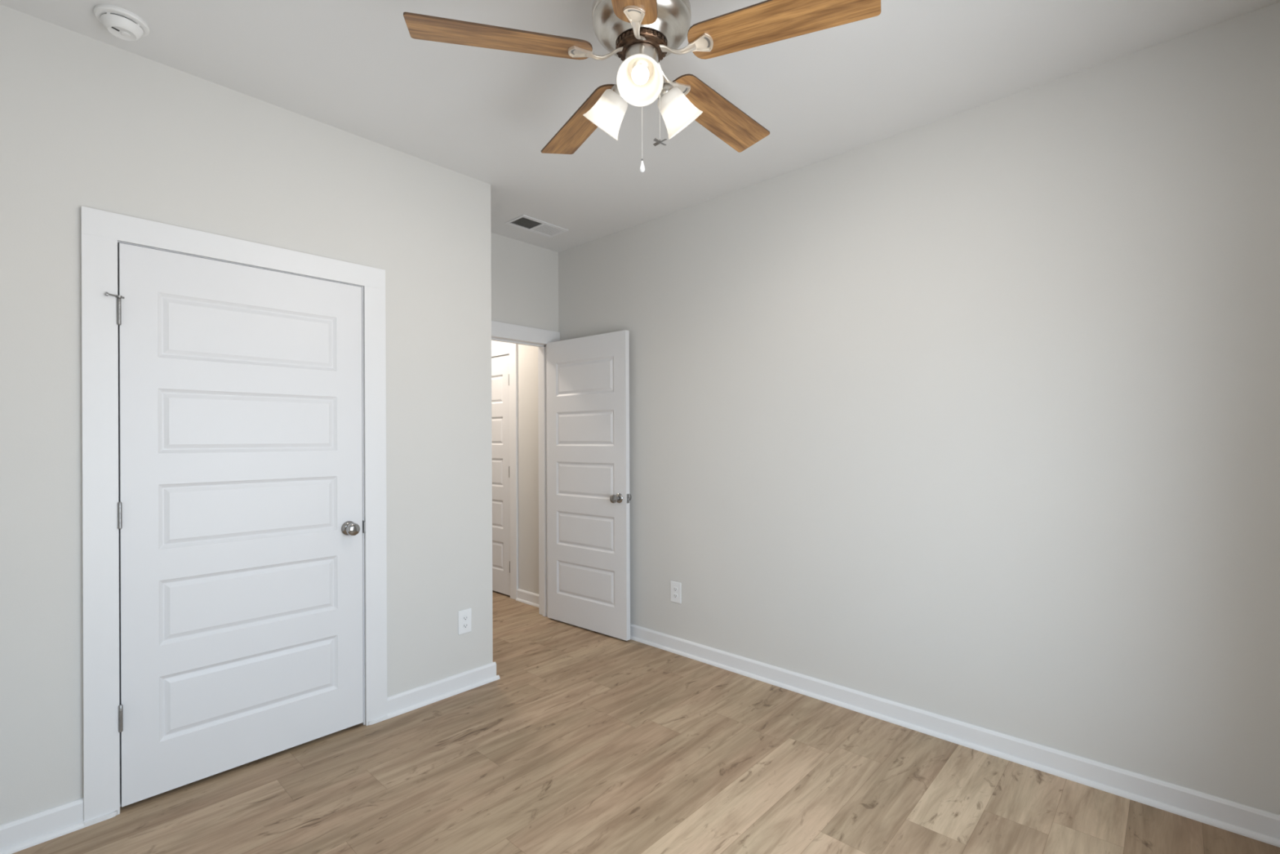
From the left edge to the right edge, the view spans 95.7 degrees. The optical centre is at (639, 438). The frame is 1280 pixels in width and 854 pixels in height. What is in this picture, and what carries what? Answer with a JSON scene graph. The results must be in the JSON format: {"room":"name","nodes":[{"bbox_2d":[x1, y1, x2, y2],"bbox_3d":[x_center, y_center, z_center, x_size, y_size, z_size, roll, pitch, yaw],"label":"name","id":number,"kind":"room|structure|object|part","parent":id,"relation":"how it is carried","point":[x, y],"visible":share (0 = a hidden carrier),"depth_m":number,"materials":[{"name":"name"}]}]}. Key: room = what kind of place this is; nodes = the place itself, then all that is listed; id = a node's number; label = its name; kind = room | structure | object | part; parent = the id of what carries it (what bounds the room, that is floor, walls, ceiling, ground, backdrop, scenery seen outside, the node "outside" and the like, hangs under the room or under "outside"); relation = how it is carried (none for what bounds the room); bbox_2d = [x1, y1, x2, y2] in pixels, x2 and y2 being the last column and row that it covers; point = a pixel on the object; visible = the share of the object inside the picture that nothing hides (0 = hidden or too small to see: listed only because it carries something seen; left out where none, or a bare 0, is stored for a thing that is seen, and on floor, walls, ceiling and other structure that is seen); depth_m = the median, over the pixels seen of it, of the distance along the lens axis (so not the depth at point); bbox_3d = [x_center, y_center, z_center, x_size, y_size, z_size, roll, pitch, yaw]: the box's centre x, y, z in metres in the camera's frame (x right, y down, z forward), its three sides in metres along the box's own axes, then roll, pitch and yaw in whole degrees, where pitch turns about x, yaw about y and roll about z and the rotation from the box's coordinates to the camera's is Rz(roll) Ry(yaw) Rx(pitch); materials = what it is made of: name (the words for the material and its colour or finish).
{"room":"empty bedroom","nodes":[
{"label":"empty bedroom","id":0,"kind":"room"},
{"bbox_2d":[0,4,493,824],"bbox_3d":[-1.569,-0.036,2.514,0.120,2.753,2.058,0,0,43],"label":"wall","id":1,"kind":"structure","parent":0,"point":[85,121],"depth_m":2.21,"materials":[{"name":"paint"}]},
{"bbox_2d":[0,797,84,853],"bbox_3d":[-2.068,1.296,1.860,0.028,0.093,0.411,0,0,43],"label":"baseboard","id":2,"kind":"structure","parent":1,"relation":"attached to","point":[21,833],"depth_m":1.94,"materials":[{"name":"paint"}]},
{"bbox_2d":[105,242,363,807],"bbox_3d":[-1.583,0.308,2.370,0.103,2.030,0.885,0,0,43],"label":"door","id":3,"kind":"structure","parent":1,"relation":"in","point":[240,504],"depth_m":2.33,"materials":[{"name":"paint"}]},
{"bbox_2d":[80,205,387,827],"bbox_3d":[-1.620,0.267,2.437,0.148,2.148,1.051,0,0,43],"label":"door frame","id":4,"kind":"structure","parent":1,"relation":"attached to","point":[101,231],"depth_m":2.07,"materials":[{"name":"paint"}]},
{"bbox_3d":[-1.298,0.410,2.717,0.043,0.058,0.007,0,0,43],"label":"strike plate","id":5,"kind":"part","parent":4,"relation":"part of","materials":[{"name":"metal"}]},
{"bbox_2d":[457,608,471,635],"bbox_3d":[-0.935,0.976,3.099,0.009,0.126,0.078,0,0,43],"label":"wall outlet","id":6,"kind":"object","parent":1,"relation":"attached to","point":[464,616],"visible":1,"depth_m":3.10,"materials":[{"name":"white plastic"}]},
{"bbox_2d":[462,614,468,620],"bbox_3d":[-0.933,0.955,3.098,0.003,0.025,0.033,0,0,43],"label":"socket","id":7,"kind":"object","parent":6,"relation":"attached to","point":[464,617],"depth_m":3.10,"materials":[{"name":"white plastic"}]},
{"bbox_2d":[462,622,468,627],"bbox_3d":[-0.933,0.996,3.098,0.003,0.025,0.033,0,0,43],"label":"socket","id":8,"kind":"object","parent":6,"relation":"attached to","point":[464,624],"depth_m":3.10,"materials":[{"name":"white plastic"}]},
{"bbox_2d":[490,232,558,331],"bbox_3d":[-1.701,-0.036,3.322,0.120,2.753,3.064,0,0,43],"label":"wall","id":9,"kind":"structure","parent":0,"point":[525,276],"depth_m":4.17,"materials":[{"name":"paint"}]},
{"bbox_2d":[491,320,559,616],"bbox_3d":[-0.989,0.266,4.089,0.156,2.145,1.045,0,0,43],"label":"door frame","id":10,"kind":"structure","parent":9,"relation":"attached to","point":[500,331],"depth_m":4.37,"materials":[{"name":"paint"}]},
{"bbox_2d":[546,329,631,640],"bbox_3d":[-0.378,0.306,4.063,0.807,2.035,0.171,0,0,40],"label":"door","id":11,"kind":"structure","parent":9,"relation":"in","point":[588,496],"depth_m":4.02,"materials":[{"name":"paint"}]},
{"bbox_2d":[0,0,1279,252],"bbox_3d":[-1.298,-1.474,2.968,6.710,0.120,3.340,0,0,43],"label":"ceiling","id":12,"kind":"structure","parent":0,"point":[355,67],"depth_m":2.25,"materials":[{"name":"paint"}]},
{"bbox_2d":[93,4,149,40],"bbox_3d":[-1.742,-1.386,1.951,0.141,0.051,0.141,0,0,43],"label":"smoke detector","id":13,"kind":"object","parent":12,"relation":"attached to","point":[123,24],"visible":1,"depth_m":1.92,"materials":[{"name":"plastic"}]},
{"bbox_2d":[505,214,568,237],"bbox_3d":[-0.684,-1.413,3.865,0.202,0.007,0.372,0,0,43],"label":"ceiling vent","id":14,"kind":"object","parent":12,"relation":"in","point":[524,222],"visible":1,"depth_m":3.85,"materials":[{"name":"metal"}]},
{"bbox_2d":[403,0,880,172],"bbox_3d":[0.031,-1.097,1.767,1.291,0.645,1.240,0,0,43],"label":"ceiling fan","id":15,"kind":"object","parent":12,"relation":"hanging from","point":[641,33],"visible":1,"depth_m":1.66,"materials":[{"name":"brown wood"}]},
{"bbox_3d":[-0.390,-1.134,1.645,0.510,0.006,0.140,0,12,-13],"label":"blade","id":16,"kind":"part","parent":15,"relation":"part of","materials":[{"name":"brown wood"}]},
{"bbox_3d":[-0.201,-1.135,2.082,0.140,0.006,0.510,-14,7,-30],"label":"blade","id":17,"kind":"part","parent":15,"relation":"part of","materials":[{"name":"brown wood"}]},
{"bbox_3d":[-0.095,-1.014,1.798,0.128,0.106,0.128,46,23,24],"label":"lamp shade","id":18,"kind":"part","parent":15,"relation":"part of","materials":[{"name":"white glass"}]},
{"bbox_2d":[610,84,622,97],"bbox_3d":[-0.057,-1.066,1.774,0.057,0.065,0.057,46,23,24],"label":"socket","id":19,"kind":"object","parent":15,"relation":"attached to","point":[615,92],"depth_m":1.75,"materials":[{"name":"silver metal"}]},
{"bbox_3d":[-0.032,-1.136,1.331,0.140,0.006,0.510,11,1,5],"label":"blade","id":20,"kind":"part","parent":15,"relation":"part of","materials":[{"name":"brown wood"}]},
{"bbox_3d":[0.001,-1.014,1.615,0.128,0.106,0.128,0,-41,2],"label":"lamp shade","id":21,"kind":"part","parent":15,"relation":"part of","materials":[{"name":"white glass"}]},
{"bbox_3d":[0.001,-1.020,1.620,0.049,0.060,0.049,0,-41,2],"label":"bulb","id":22,"kind":"part","parent":15,"relation":"part of","materials":[{"name":"white glass"}]},
{"bbox_2d":[632,59,648,71],"bbox_3d":[0.003,-1.066,1.660,0.057,0.065,0.057,0,-41,2],"label":"socket","id":23,"kind":"object","parent":15,"relation":"attached to","point":[635,62],"depth_m":1.63,"materials":[{"name":"silver metal"}]},
{"bbox_3d":[0.006,-0.948,1.683,0.003,0.273,0.003,0,0,43],"label":"pull chain","id":24,"kind":"part","parent":15,"relation":"part of","materials":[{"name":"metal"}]},
{"bbox_3d":[0.054,-0.992,1.744,0.013,0.187,0.004,0,0,-12],"label":"pull chain","id":25,"kind":"part","parent":15,"relation":"part of","materials":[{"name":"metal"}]},
{"bbox_2d":[657,80,673,99],"bbox_3d":[0.071,-1.066,1.768,0.057,0.065,0.057,-45,19,-21],"label":"socket","id":26,"kind":"object","parent":15,"relation":"attached to","point":[667,92],"depth_m":1.75,"materials":[{"name":"silver metal"}]},
{"bbox_3d":[0.112,-1.014,1.789,0.128,0.106,0.128,-45,19,-21],"label":"lamp shade","id":27,"kind":"part","parent":15,"relation":"part of","materials":[{"name":"white glass"}]},
{"bbox_3d":[0.273,-1.137,2.038,0.140,0.006,0.510,-16,-10,40],"label":"blade","id":28,"kind":"part","parent":15,"relation":"part of","materials":[{"name":"brown wood"}]},
{"bbox_3d":[0.377,-1.137,1.573,0.510,0.007,0.140,0,-12,23],"label":"blade","id":29,"kind":"part","parent":15,"relation":"part of","materials":[{"name":"brown wood"}]},
{"bbox_2d":[12,590,1279,853],"bbox_3d":[-1.286,1.414,2.968,6.710,0.150,3.340,0,0,43],"label":"floor","id":30,"kind":"structure","parent":0,"point":[584,741],"depth_m":2.22,"materials":[{"name":"brown wood"}]},
{"bbox_2d":[491,1,1279,814],"bbox_3d":[-0.167,-0.042,4.096,6.590,2.753,0.156,0,0,43],"label":"wall","id":31,"kind":"structure","parent":0,"point":[972,416],"depth_m":2.43,"materials":[{"name":"paint"}]},
{"bbox_2d":[491,354,510,595],"bbox_3d":[-1.402,0.307,5.150,0.823,2.035,0.103,0,0,43],"label":"door","id":32,"kind":"structure","parent":31,"relation":"in","point":[500,364],"depth_m":4.99,"materials":[{"name":"paint"}]},
{"bbox_2d":[491,342,518,599],"bbox_3d":[-1.353,0.262,5.208,1.015,2.155,0.138,0,0,43],"label":"door frame","id":33,"kind":"structure","parent":31,"relation":"attached to","point":[504,348],"depth_m":4.84,"materials":[{"name":"paint"}]},
{"bbox_2d":[515,588,538,607],"bbox_3d":[-0.859,1.291,4.665,0.442,0.093,0.028,0,0,43],"label":"baseboard","id":34,"kind":"structure","parent":31,"relation":"attached to","point":[522,596],"depth_m":4.71,"materials":[{"name":"paint"}]},
{"bbox_2d":[670,580,681,603],"bbox_3d":[0.223,0.959,3.626,0.084,0.130,0.009,0,0,43],"label":"wall outlet","id":35,"kind":"object","parent":31,"relation":"attached to","point":[675,587],"visible":1,"depth_m":3.62,"materials":[{"name":"white plastic"}]},
{"bbox_2d":[630,623,1279,847],"bbox_3d":[0.751,1.284,3.127,3.695,0.093,0.028,0,0,43],"label":"baseboard","id":36,"kind":"structure","parent":31,"relation":"attached to","point":[1251,822],"depth_m":2.40,"materials":[{"name":"paint"}]},
{"bbox_3d":[-1.147,-0.038,3.445,0.526,2.753,0.120,0,0,43],"label":"wall","id":37,"kind":"structure","parent":0,"visible":0},
{"bbox_2d":[386,662,499,719],"bbox_3d":[-1.232,1.292,3.223,0.654,0.093,0.624,0,0,43],"label":"baseboard","id":38,"kind":"structure","parent":37,"relation":"attached to","point":[408,700],"depth_m":2.98,"materials":[{"name":"paint"}]}
]}

